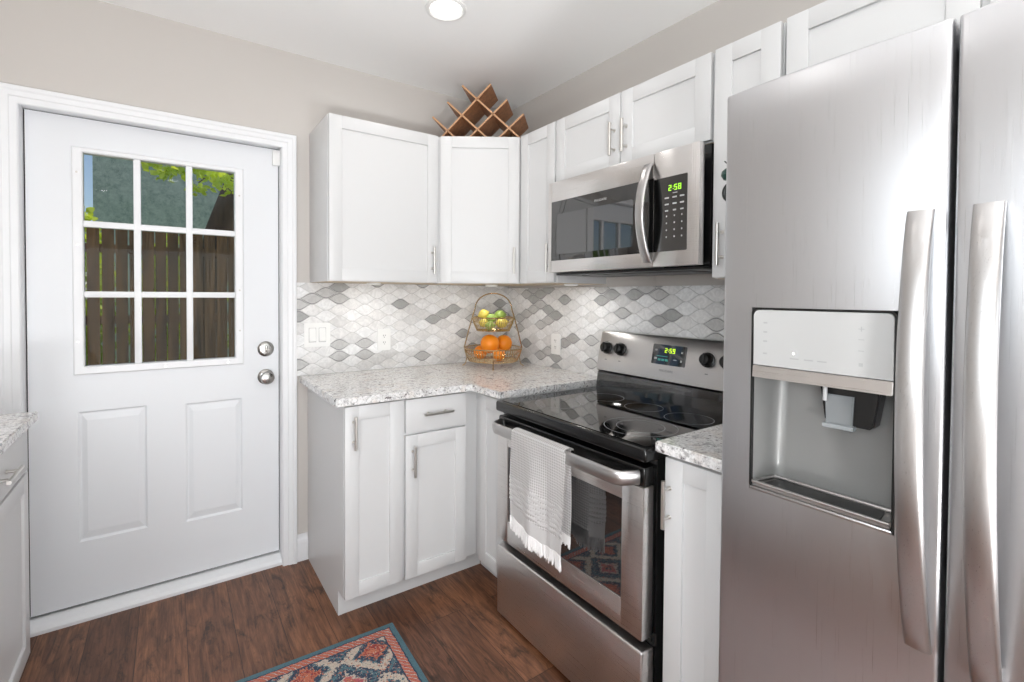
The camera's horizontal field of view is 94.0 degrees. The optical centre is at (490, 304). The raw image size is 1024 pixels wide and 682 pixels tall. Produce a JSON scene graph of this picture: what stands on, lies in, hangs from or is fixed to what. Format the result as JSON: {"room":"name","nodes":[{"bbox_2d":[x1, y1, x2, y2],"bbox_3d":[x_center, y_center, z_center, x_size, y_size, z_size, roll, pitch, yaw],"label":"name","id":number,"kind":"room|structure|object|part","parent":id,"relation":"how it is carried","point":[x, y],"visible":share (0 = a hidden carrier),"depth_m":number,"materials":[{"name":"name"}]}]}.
{"room":"kitchen","nodes":[
{"label":"kitchen","id":0,"kind":"room"},
{"bbox_2d":[0,0,508,533],"bbox_3d":[-1.106,0.027,2.332,3.099,2.502,0.127,0,1,-34],"label":"wall","id":1,"kind":"structure","parent":0,"point":[93,49],"depth_m":2.12,"materials":[{"name":"grey paint"}]},
{"bbox_2d":[0,82,296,617],"bbox_3d":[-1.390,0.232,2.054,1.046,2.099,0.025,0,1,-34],"label":"trim","id":2,"kind":"structure","parent":1,"relation":"attached to","point":[12,96],"depth_m":1.95,"materials":[{"name":"white wood"}]},
{"bbox_2d":[23,109,279,617],"bbox_3d":[-1.422,0.238,2.105,0.920,1.995,0.105,0,1,-34],"label":"door","id":3,"kind":"structure","parent":1,"relation":"in","point":[152,256],"depth_m":2.07,"materials":[{"name":"white wood"}]},
{"bbox_3d":[-1.598,-0.480,1.997,0.169,0.279,0.003,0,1,-34],"label":"pane","id":4,"kind":"part","parent":3,"relation":"part of","materials":[{"name":"clear glass"}]},
{"bbox_3d":[-1.600,-0.186,2.002,0.169,0.268,0.003,0,1,-34],"label":"pane","id":5,"kind":"part","parent":3,"relation":"part of","materials":[{"name":"clear glass"}]},
{"bbox_3d":[-1.601,0.112,2.008,0.169,0.287,0.003,0,1,-34],"label":"pane","id":6,"kind":"part","parent":3,"relation":"part of","materials":[{"name":"clear glass"}]},
{"bbox_3d":[-1.442,-0.481,2.102,0.168,0.279,0.003,0,1,-34],"label":"pane","id":7,"kind":"part","parent":3,"relation":"part of","materials":[{"name":"clear glass"}]},
{"bbox_3d":[-1.443,-0.187,2.108,0.168,0.268,0.003,0,1,-34],"label":"pane","id":8,"kind":"part","parent":3,"relation":"part of","materials":[{"name":"clear glass"}]},
{"bbox_3d":[-1.445,0.111,2.114,0.168,0.287,0.003,0,1,-34],"label":"pane","id":9,"kind":"part","parent":3,"relation":"part of","materials":[{"name":"clear glass"}]},
{"bbox_3d":[-1.284,-0.482,2.209,0.173,0.279,0.003,0,1,-34],"label":"pane","id":10,"kind":"part","parent":3,"relation":"part of","materials":[{"name":"clear glass"}]},
{"bbox_3d":[-1.285,-0.188,2.214,0.173,0.268,0.003,0,1,-34],"label":"pane","id":11,"kind":"part","parent":3,"relation":"part of","materials":[{"name":"clear glass"}]},
{"bbox_3d":[-1.287,0.110,2.220,0.173,0.287,0.003,0,1,-34],"label":"pane","id":12,"kind":"part","parent":3,"relation":"part of","materials":[{"name":"clear glass"}]},
{"bbox_3d":[-1.085,0.353,2.308,0.074,0.074,0.061,0,1,-34],"label":"knob","id":13,"kind":"part","parent":3,"relation":"part of","materials":[{"name":"silver metal"}]},
{"bbox_2d":[30,550,281,637],"bbox_3d":[-1.437,1.258,2.134,0.932,0.044,0.114,0,1,-34],"label":"door threshold","id":14,"kind":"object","parent":1,"relation":"attached to","point":[56,620],"depth_m":2.06,"materials":[{"name":"white wood"}]},
{"bbox_2d":[297,532,307,561],"bbox_3d":[-0.944,1.212,2.383,0.057,0.132,0.016,0,1,-34],"label":"baseboard","id":15,"kind":"structure","parent":1,"relation":"attached to","point":[302,539],"depth_m":2.38,"materials":[{"name":"white wood"}]},
{"bbox_2d":[309,113,437,283],"bbox_3d":[-0.574,-0.476,2.373,0.542,0.738,0.380,0,1,-34],"label":"upper cabinet","id":16,"kind":"object","parent":1,"relation":"attached to","point":[373,187],"visible":1,"depth_m":2.23,"materials":[{"name":"white wood"}]},
{"bbox_3d":[-0.284,-0.219,2.367,0.013,0.132,0.035,0,1,-34],"label":"handle","id":17,"kind":"part","parent":16,"relation":"part of","materials":[{"name":"silver metal"}]},
{"bbox_2d":[297,282,507,375],"bbox_3d":[-0.428,0.119,2.709,1.285,0.462,0.009,0,1,-34],"label":"wall tile","id":18,"kind":"structure","parent":1,"relation":"attached to","point":[428,324],"depth_m":2.63,"materials":[{"name":"grey tile"}]},
{"bbox_2d":[304,323,329,346],"bbox_3d":[-0.872,0.153,2.397,0.127,0.119,0.014,0,1,-34],"label":"light switch","id":19,"kind":"object","parent":18,"relation":"attached to","point":[315,334],"visible":1,"depth_m":2.40,"materials":[{"name":"white plastic"}]},
{"bbox_2d":[377,328,390,349],"bbox_3d":[-0.582,0.191,2.597,0.072,0.117,0.009,0,1,-34],"label":"wall outlet","id":20,"kind":"object","parent":18,"relation":"attached to","point":[383,335],"visible":1,"depth_m":2.59,"materials":[{"name":"white plastic"}]},
{"bbox_2d":[381,333,386,345],"bbox_3d":[-0.581,0.191,2.595,0.033,0.067,0.005,0,1,-34],"label":"receptacle","id":21,"kind":"object","parent":20,"relation":"attached to","point":[383,335],"depth_m":2.59,"materials":[{"name":"white plastic"}]},
{"bbox_2d":[415,136,544,285],"bbox_3d":[-0.008,-0.478,2.631,0.683,0.738,0.583,0,1,-34],"label":"upper cabinet","id":22,"kind":"object","parent":1,"relation":"attached to","point":[479,178],"visible":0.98,"depth_m":2.40,"materials":[{"name":"white wood"}]},
{"bbox_2d":[432,84,527,137],"bbox_3d":[-0.052,-1.000,2.587,0.493,0.305,0.203,1,1,11],"label":"wine rack","id":23,"kind":"object","parent":22,"relation":"on","point":[481,105],"visible":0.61,"depth_m":2.54,"materials":[{"name":"brown wood"}]},
{"bbox_3d":[-0.055,-0.475,2.407,0.397,0.733,0.019,0,1,-1],"label":"door","id":24,"kind":"part","parent":22,"relation":"part of","materials":[{"name":"white wood"}]},
{"bbox_3d":[0.115,-0.219,2.388,0.013,0.132,0.035,0,1,-1],"label":"handle","id":25,"kind":"part","parent":22,"relation":"part of","materials":[{"name":"silver metal"}]},
{"bbox_2d":[19,559,570,681],"bbox_3d":[0.426,1.357,0.073,3.099,0.051,5.639,0,1,-34],"label":"floor","id":26,"kind":"structure","parent":0,"point":[236,629],"depth_m":1.86,"materials":[{"name":"brown wood"}]},
{"bbox_2d":[0,431,29,681],"bbox_3d":[-1.556,0.854,1.079,0.657,0.892,0.907,0,1,-34],"label":"base cabinet","id":27,"kind":"object","parent":26,"relation":"on","point":[14,513],"visible":0.92,"depth_m":1.48,"materials":[{"name":"white wood"}]},
{"bbox_3d":[-1.377,0.490,1.367,0.035,0.013,0.147,0,1,-34],"label":"handle","id":28,"kind":"part","parent":27,"relation":"part of","materials":[{"name":"silver metal"}]},
{"bbox_3d":[-1.445,0.485,1.419,0.019,0.145,0.442,0,1,-34],"label":"drawer","id":29,"kind":"part","parent":27,"relation":"part of","materials":[{"name":"white wood"}]},
{"bbox_2d":[0,411,37,455],"bbox_3d":[-1.564,0.393,1.070,0.650,0.032,0.930,0,1,-34],"label":"countertop","id":30,"kind":"structure","parent":27,"relation":"on","point":[12,426],"depth_m":1.47,"materials":[{"name":"stone"}]},
{"bbox_2d":[235,623,428,681],"bbox_3d":[-0.174,1.310,0.807,0.813,0.008,2.134,0,1,-32],"label":"rug","id":31,"kind":"object","parent":26,"relation":"on","point":[380,654],"visible":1,"depth_m":1.70,"materials":[{"name":"fabric"}]},
{"bbox_2d":[308,388,402,615],"bbox_3d":[-0.637,0.838,2.200,0.250,0.892,0.646,0,1,-34],"label":"base cabinet","id":32,"kind":"object","parent":26,"relation":"on","point":[355,451],"visible":0.92,"depth_m":1.99,"materials":[{"name":"white wood"}]},
{"bbox_3d":[-0.538,0.511,1.890,0.013,0.132,0.035,0,1,-34],"label":"handle","id":33,"kind":"part","parent":32,"relation":"part of","materials":[{"name":"silver metal"}]},
{"bbox_3d":[-0.482,0.793,1.967,0.244,0.773,0.019,0,1,-34],"label":"door","id":34,"kind":"part","parent":32,"relation":"part of","materials":[{"name":"white wood"}]},
{"bbox_2d":[395,391,479,594],"bbox_3d":[-0.348,0.836,2.395,0.447,0.892,0.646,0,1,-34],"label":"base cabinet","id":35,"kind":"object","parent":26,"relation":"on","point":[439,431],"visible":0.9,"depth_m":2.14,"materials":[{"name":"white wood"}]},
{"bbox_3d":[-0.327,0.672,2.037,0.013,0.132,0.035,0,1,-34],"label":"handle","id":36,"kind":"part","parent":35,"relation":"part of","materials":[{"name":"silver metal"}]},
{"bbox_3d":[-0.243,0.477,2.122,0.300,0.142,0.019,0,1,-34],"label":"drawer","id":37,"kind":"part","parent":35,"relation":"part of","materials":[{"name":"white wood"}]},
{"bbox_3d":[-0.245,0.871,2.129,0.300,0.620,0.019,0,1,-34],"label":"door","id":38,"kind":"part","parent":35,"relation":"part of","materials":[{"name":"white wood"}]},
{"bbox_3d":[-0.231,0.475,2.097,0.142,0.013,0.035,0,1,-34],"label":"handle","id":39,"kind":"part","parent":35,"relation":"part of","materials":[{"name":"silver metal"}]},
{"bbox_2d":[299,361,596,407],"bbox_3d":[-0.188,0.376,2.367,1.268,0.032,0.851,0,1,-34],"label":"countertop","id":40,"kind":"structure","parent":35,"relation":"on","point":[507,380],"depth_m":2.24,"materials":[{"name":"stone"}]},
{"bbox_2d":[462,293,523,370],"bbox_3d":[0.013,0.143,2.729,0.337,0.420,0.336,0,1,-34],"label":"fruit stand","id":41,"kind":"object","parent":40,"relation":"on","point":[510,318],"visible":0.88,"depth_m":2.67,"materials":[{"name":"gold metal"}]},
{"bbox_2d":[474,346,486,358],"bbox_3d":[-0.061,0.276,2.754,0.078,0.078,0.077,0,1,-34],"label":"orange","id":42,"kind":"object","parent":41,"relation":"in","point":[482,353],"visible":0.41,"depth_m":2.73,"materials":[{"name":"orange food"}]},
{"bbox_2d":[479,319,487,326],"bbox_3d":[-0.040,0.103,2.695,0.054,0.052,0.053,1,1,16],"label":"lemon","id":43,"kind":"object","parent":41,"relation":"in","point":[485,322],"visible":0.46,"depth_m":2.67,"materials":[{"name":"yellow food"}]},
{"bbox_2d":[478,309,488,317],"bbox_3d":[-0.042,0.054,2.720,0.055,0.054,0.055,1,1,33],"label":"lemon","id":44,"kind":"object","parent":41,"relation":"in","point":[483,313],"visible":0.94,"depth_m":2.70,"materials":[{"name":"yellow food"}]},
{"bbox_2d":[481,335,498,352],"bbox_3d":[-0.006,0.224,2.706,0.107,0.107,0.108,0,1,-34],"label":"orange","id":45,"kind":"object","parent":41,"relation":"in","point":[488,342],"visible":0.94,"depth_m":2.67,"materials":[{"name":"orange food"}]},
{"bbox_2d":[485,321,494,329],"bbox_3d":[-0.004,0.118,2.665,0.052,0.050,0.051,1,1,38],"label":"lime","id":46,"kind":"object","parent":41,"relation":"in","point":[490,323],"visible":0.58,"depth_m":2.65,"materials":[{"name":"green food"}]},
{"bbox_2d":[486,314,496,321],"bbox_3d":[0.002,0.078,2.694,0.053,0.052,0.057,0,1,-34],"label":"lime","id":47,"kind":"object","parent":41,"relation":"in","point":[489,315],"visible":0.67,"depth_m":2.67,"materials":[{"name":"green food"}]},
{"bbox_2d":[464,344,521,363],"bbox_3d":[0.012,0.282,2.732,0.337,0.077,0.336,0,1,-34],"label":"basket","id":48,"kind":"object","parent":41,"relation":"on","point":[466,349],"depth_m":2.65,"materials":[{"name":"gold metal"}]},
{"bbox_2d":[472,316,514,331],"bbox_3d":[0.013,0.110,2.729,0.248,0.080,0.248,0,1,-34],"label":"basket","id":49,"kind":"object","parent":41,"relation":"on","point":[510,318],"depth_m":2.66,"materials":[{"name":"gold metal"}]},
{"bbox_3d":[0.013,0.090,2.728,0.337,0.314,0.007,0,1,0],"label":"handle","id":50,"kind":"part","parent":41,"relation":"part of","materials":[{"name":"gold metal"}]},
{"bbox_2d":[494,349,504,360],"bbox_3d":[0.045,0.280,2.648,0.068,0.068,0.067,0,1,-34],"label":"orange","id":51,"kind":"object","parent":41,"relation":"in","point":[495,356],"visible":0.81,"depth_m":2.62,"materials":[{"name":"orange food"}]},
{"bbox_2d":[494,310,506,319],"bbox_3d":[0.052,0.061,2.735,0.060,0.059,0.061,1,1,35],"label":"lime","id":52,"kind":"object","parent":41,"relation":"in","point":[499,313],"visible":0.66,"depth_m":2.71,"materials":[{"name":"green food"}]},
{"bbox_2d":[496,317,508,327],"bbox_3d":[0.062,0.103,2.679,0.062,0.060,0.069,0,1,-34],"label":"lemon","id":53,"kind":"object","parent":41,"relation":"in","point":[500,321],"visible":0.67,"depth_m":2.66,"materials":[{"name":"yellow food"}]},
{"bbox_2d":[498,335,511,351],"bbox_3d":[0.074,0.227,2.779,0.098,0.098,0.097,0,1,-34],"label":"orange","id":54,"kind":"object","parent":41,"relation":"in","point":[505,342],"visible":0.73,"depth_m":2.74,"materials":[{"name":"orange food"}]},
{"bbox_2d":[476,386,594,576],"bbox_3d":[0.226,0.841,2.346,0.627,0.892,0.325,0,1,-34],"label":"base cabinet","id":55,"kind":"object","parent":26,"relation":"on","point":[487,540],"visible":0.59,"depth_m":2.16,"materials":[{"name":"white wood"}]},
{"bbox_3d":[0.007,0.798,2.127,0.019,0.770,0.198,0,1,-34],"label":"door","id":56,"kind":"part","parent":55,"relation":"part of","materials":[{"name":"white wood"}]},
{"bbox_2d":[492,331,723,681],"bbox_3d":[0.473,0.717,1.844,0.729,1.161,0.756,0,1,-34],"label":"electric range","id":57,"kind":"object","parent":26,"relation":"on","point":[599,618],"visible":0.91,"depth_m":1.62,"materials":[{"name":"silver metal"}]},
{"bbox_2d":[509,427,573,571],"bbox_3d":[0.166,0.664,1.655,0.070,0.405,0.303,0,1,-34],"label":"kitchen towel","id":58,"kind":"object","parent":57,"relation":"hanging from","point":[540,477],"visible":1,"depth_m":1.62,"materials":[{"name":"fabric"}]},
{"bbox_3d":[0.208,0.493,1.648,0.072,0.043,0.707,0,1,-34],"label":"handle","id":59,"kind":"part","parent":57,"relation":"part of","materials":[{"name":"silver metal"}]},
{"bbox_3d":[0.251,0.746,1.690,0.046,0.447,0.733,0,1,-34],"label":"oven door","id":60,"kind":"part","parent":57,"relation":"part of","materials":[{"name":"silver metal"}]},
{"bbox_3d":[0.252,1.142,1.696,0.056,0.283,0.732,0,1,-34],"label":"drawer","id":61,"kind":"part","parent":57,"relation":"part of","materials":[{"name":"silver metal"}]},
{"bbox_3d":[0.257,0.726,1.694,0.052,0.526,0.733,0,1,-34],"label":"door","id":62,"kind":"part","parent":57,"relation":"part of","materials":[{"name":"silver metal"}]},
{"bbox_3d":[0.538,0.204,2.247,0.046,0.058,0.058,0,1,-34],"label":"knob","id":63,"kind":"part","parent":57,"relation":"part of","materials":[{"name":"black plastic"}]},
{"bbox_2d":[496,386,722,462],"bbox_3d":[0.476,0.424,1.839,0.594,0.044,0.756,0,1,-34],"label":"cooktop","id":64,"kind":"object","parent":57,"relation":"in","point":[627,425],"depth_m":1.73,"materials":[{"name":"black glass"}]},
{"bbox_3d":[0.583,0.205,2.179,0.046,0.058,0.058,0,1,-34],"label":"knob","id":65,"kind":"part","parent":57,"relation":"part of","materials":[{"name":"black plastic"}]},
{"bbox_3d":[0.822,0.214,1.825,0.046,0.058,0.058,0,1,-34],"label":"knob","id":66,"kind":"part","parent":57,"relation":"part of","materials":[{"name":"black plastic"}]},
{"bbox_3d":[0.867,0.215,1.758,0.046,0.058,0.058,0,1,-34],"label":"knob","id":67,"kind":"part","parent":57,"relation":"part of","materials":[{"name":"black plastic"}]},
{"bbox_2d":[660,456,721,681],"bbox_3d":[0.796,0.866,1.469,0.662,0.881,0.189,0,1,-34],"label":"base cabinet","id":68,"kind":"object","parent":26,"relation":"on","point":[690,492],"visible":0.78,"depth_m":1.31,"materials":[{"name":"white wood"}]},
{"bbox_3d":[0.495,0.566,1.352,0.035,0.137,0.013,0,1,-34],"label":"handle","id":69,"kind":"part","parent":68,"relation":"part of","materials":[{"name":"silver metal"}]},
{"bbox_2d":[655,424,722,472],"bbox_3d":[0.801,0.408,1.461,0.640,0.032,0.220,0,1,-34],"label":"countertop","id":70,"kind":"structure","parent":68,"relation":"on","point":[702,447],"depth_m":1.33,"materials":[{"name":"stone"}]},
{"bbox_2d":[718,0,1023,681],"bbox_3d":[1.023,0.431,0.915,0.801,1.777,0.838,0,1,-34],"label":"refrigerator","id":71,"kind":"object","parent":26,"relation":"on","point":[872,492],"visible":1,"depth_m":0.83,"materials":[{"name":"silver metal"}]},
{"bbox_2d":[722,185,725,200],"bbox_3d":[0.553,-0.261,1.112,0.012,0.052,0.030,0,1,-34],"label":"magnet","id":72,"kind":"object","parent":71,"relation":"attached to","point":[724,187],"visible":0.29,"depth_m":1.11,"materials":[{"name":"black"}]},
{"bbox_2d":[721,161,726,180],"bbox_3d":[0.555,-0.311,1.109,0.036,0.047,0.036,0,1,-34],"label":"magnet","id":73,"kind":"object","parent":71,"relation":"attached to","point":[723,174],"visible":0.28,"depth_m":1.11,"materials":[{"name":"teal"}]},
{"bbox_3d":[0.631,0.201,0.922,0.023,0.385,0.245,0,1,-34],"label":"dispenser frame","id":74,"kind":"part","parent":71,"relation":"part of","materials":[{"name":"black plastic"}]},
{"bbox_3d":[0.631,0.071,0.918,0.021,0.116,0.236,0,1,-34],"label":"control panel","id":75,"kind":"part","parent":71,"relation":"part of","materials":[{"name":"grey metal"}]},
{"bbox_3d":[0.682,0.206,0.769,0.074,0.719,0.044,0,1,-34],"label":"handle","id":76,"kind":"part","parent":71,"relation":"part of","materials":[{"name":"silver metal"}]},
{"bbox_3d":[0.892,0.398,0.598,0.095,1.700,0.460,0,1,-34],"label":"fridge door","id":77,"kind":"part","parent":71,"relation":"part of","materials":[{"name":"silver metal"}]},
{"bbox_3d":[0.727,0.214,0.703,0.074,0.732,0.045,0,1,-34],"label":"handle","id":78,"kind":"part","parent":71,"relation":"part of","materials":[{"name":"silver metal"}]},
{"bbox_2d":[99,0,717,109],"bbox_3d":[0.442,-1.220,0.022,3.099,0.102,5.639,0,1,-34],"label":"ceiling","id":79,"kind":"structure","parent":0,"point":[525,49],"depth_m":2.13,"materials":[{"name":"white paint"}]},
{"bbox_2d":[425,0,466,21],"bbox_3d":[-0.184,-1.206,1.951,0.168,0.011,0.168,0,1,-34],"label":"recessed light","id":80,"kind":"object","parent":79,"relation":"in","point":[441,10],"visible":1,"depth_m":1.95,"materials":[{"name":"white plastic"}]},
{"bbox_2d":[430,0,461,17],"bbox_3d":[-0.184,-1.209,1.951,0.130,0.001,0.130,0,1,-34],"label":"diffuser","id":81,"kind":"object","parent":80,"relation":"attached to","point":[438,8],"depth_m":1.95,"materials":[{"name":"white plastic"}]},
{"bbox_2d":[508,0,826,287],"bbox_3d":[1.702,0.074,0.825,0.127,2.502,5.512,0,1,-34],"label":"wall","id":82,"kind":"structure","parent":0,"point":[721,23],"depth_m":2.11,"materials":[{"name":"grey paint"}]},
{"bbox_2d":[520,122,605,284],"bbox_3d":[0.344,-0.471,2.380,0.380,0.738,0.274,0,1,-34],"label":"upper cabinet","id":83,"kind":"object","parent":82,"relation":"attached to","point":[538,147],"visible":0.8,"depth_m":2.30,"materials":[{"name":"white wood"}]},
{"bbox_3d":[0.227,-0.471,2.293,0.019,0.733,0.253,0,1,-34],"label":"door","id":84,"kind":"part","parent":83,"relation":"part of","materials":[{"name":"white wood"}]},
{"bbox_3d":[0.263,-0.214,2.195,0.035,0.132,0.013,0,1,-34],"label":"handle","id":85,"kind":"part","parent":83,"relation":"part of","materials":[{"name":"silver metal"}]},
{"bbox_2d":[507,285,724,375],"bbox_3d":[0.630,0.145,2.295,0.009,0.461,1.880,0,1,-34],"label":"wall tile","id":86,"kind":"structure","parent":82,"relation":"attached to","point":[580,315],"depth_m":2.43,"materials":[{"name":"grey tile"}]},
{"bbox_2d":[551,334,560,354],"bbox_3d":[0.363,0.223,2.675,0.009,0.114,0.072,0,1,-34],"label":"wall outlet","id":87,"kind":"object","parent":86,"relation":"attached to","point":[555,338],"visible":1,"depth_m":2.67,"materials":[{"name":"white plastic"}]},
{"bbox_2d":[553,338,556,349],"bbox_3d":[0.362,0.223,2.674,0.005,0.067,0.033,0,1,-34],"label":"receptacle","id":88,"kind":"object","parent":87,"relation":"attached to","point":[554,339],"depth_m":2.67,"materials":[{"name":"white plastic"}]},
{"bbox_2d":[556,52,714,181],"bbox_3d":[0.634,-0.685,1.948,0.380,0.289,0.752,0,1,-34],"label":"upper cabinet","id":89,"kind":"object","parent":82,"relation":"attached to","point":[674,108],"visible":0.7,"depth_m":1.78,"materials":[{"name":"white wood"}]},
{"bbox_3d":[0.408,-0.690,2.023,0.019,0.283,0.370,0,1,-34],"label":"door","id":90,"kind":"part","parent":89,"relation":"part of","materials":[{"name":"white wood"}]},
{"bbox_3d":[0.474,-0.649,1.877,0.035,0.127,0.013,0,1,-34],"label":"handle","id":91,"kind":"part","parent":89,"relation":"part of","materials":[{"name":"silver metal"}]},
{"bbox_3d":[0.507,-0.648,1.828,0.035,0.127,0.013,0,1,-34],"label":"handle","id":92,"kind":"part","parent":89,"relation":"part of","materials":[{"name":"silver metal"}]},
{"bbox_2d":[548,141,713,276],"bbox_3d":[0.602,-0.329,1.923,0.463,0.414,0.732,0,1,-34],"label":"microwave","id":93,"kind":"object","parent":89,"relation":"attached to","point":[650,215],"visible":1,"depth_m":1.73,"materials":[{"name":"silver metal"}]},
{"bbox_3d":[0.420,-0.316,1.892,0.007,0.258,0.535,0,1,-34],"label":"glass","id":94,"kind":"part","parent":93,"relation":"part of","materials":[{"name":"black glass"}]},
{"bbox_3d":[0.440,-0.334,1.919,0.069,0.395,0.558,0,1,-34],"label":"oven door","id":95,"kind":"part","parent":93,"relation":"part of","materials":[{"name":"silver metal"}]},
{"bbox_3d":[0.534,-0.319,1.665,0.062,0.345,0.037,0,1,-34],"label":"handle","id":96,"kind":"part","parent":93,"relation":"part of","materials":[{"name":"silver metal"}]},
{"bbox_3d":[0.618,-0.682,1.711,0.019,0.283,0.372,0,1,-34],"label":"door","id":97,"kind":"part","parent":89,"relation":"part of","materials":[{"name":"white wood"}]},
{"bbox_2d":[712,21,786,278],"bbox_3d":[0.905,-0.451,1.548,0.380,0.738,0.204,0,1,-34],"label":"upper cabinet","id":98,"kind":"object","parent":82,"relation":"attached to","point":[757,58],"visible":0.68,"depth_m":1.50,"materials":[{"name":"white wood"}]},
{"bbox_3d":[0.723,-0.191,1.512,0.035,0.132,0.013,0,1,-34],"label":"handle","id":99,"kind":"part","parent":98,"relation":"part of","materials":[{"name":"silver metal"}]},
{"bbox_2d":[786,0,999,74],"bbox_3d":[1.211,-0.648,1.123,0.345,0.324,0.815,0,1,-34],"label":"upper cabinet","id":100,"kind":"object","parent":82,"relation":"attached to","point":[829,29],"visible":0.3,"depth_m":1.23,"materials":[{"name":"white wood"}]}
]}

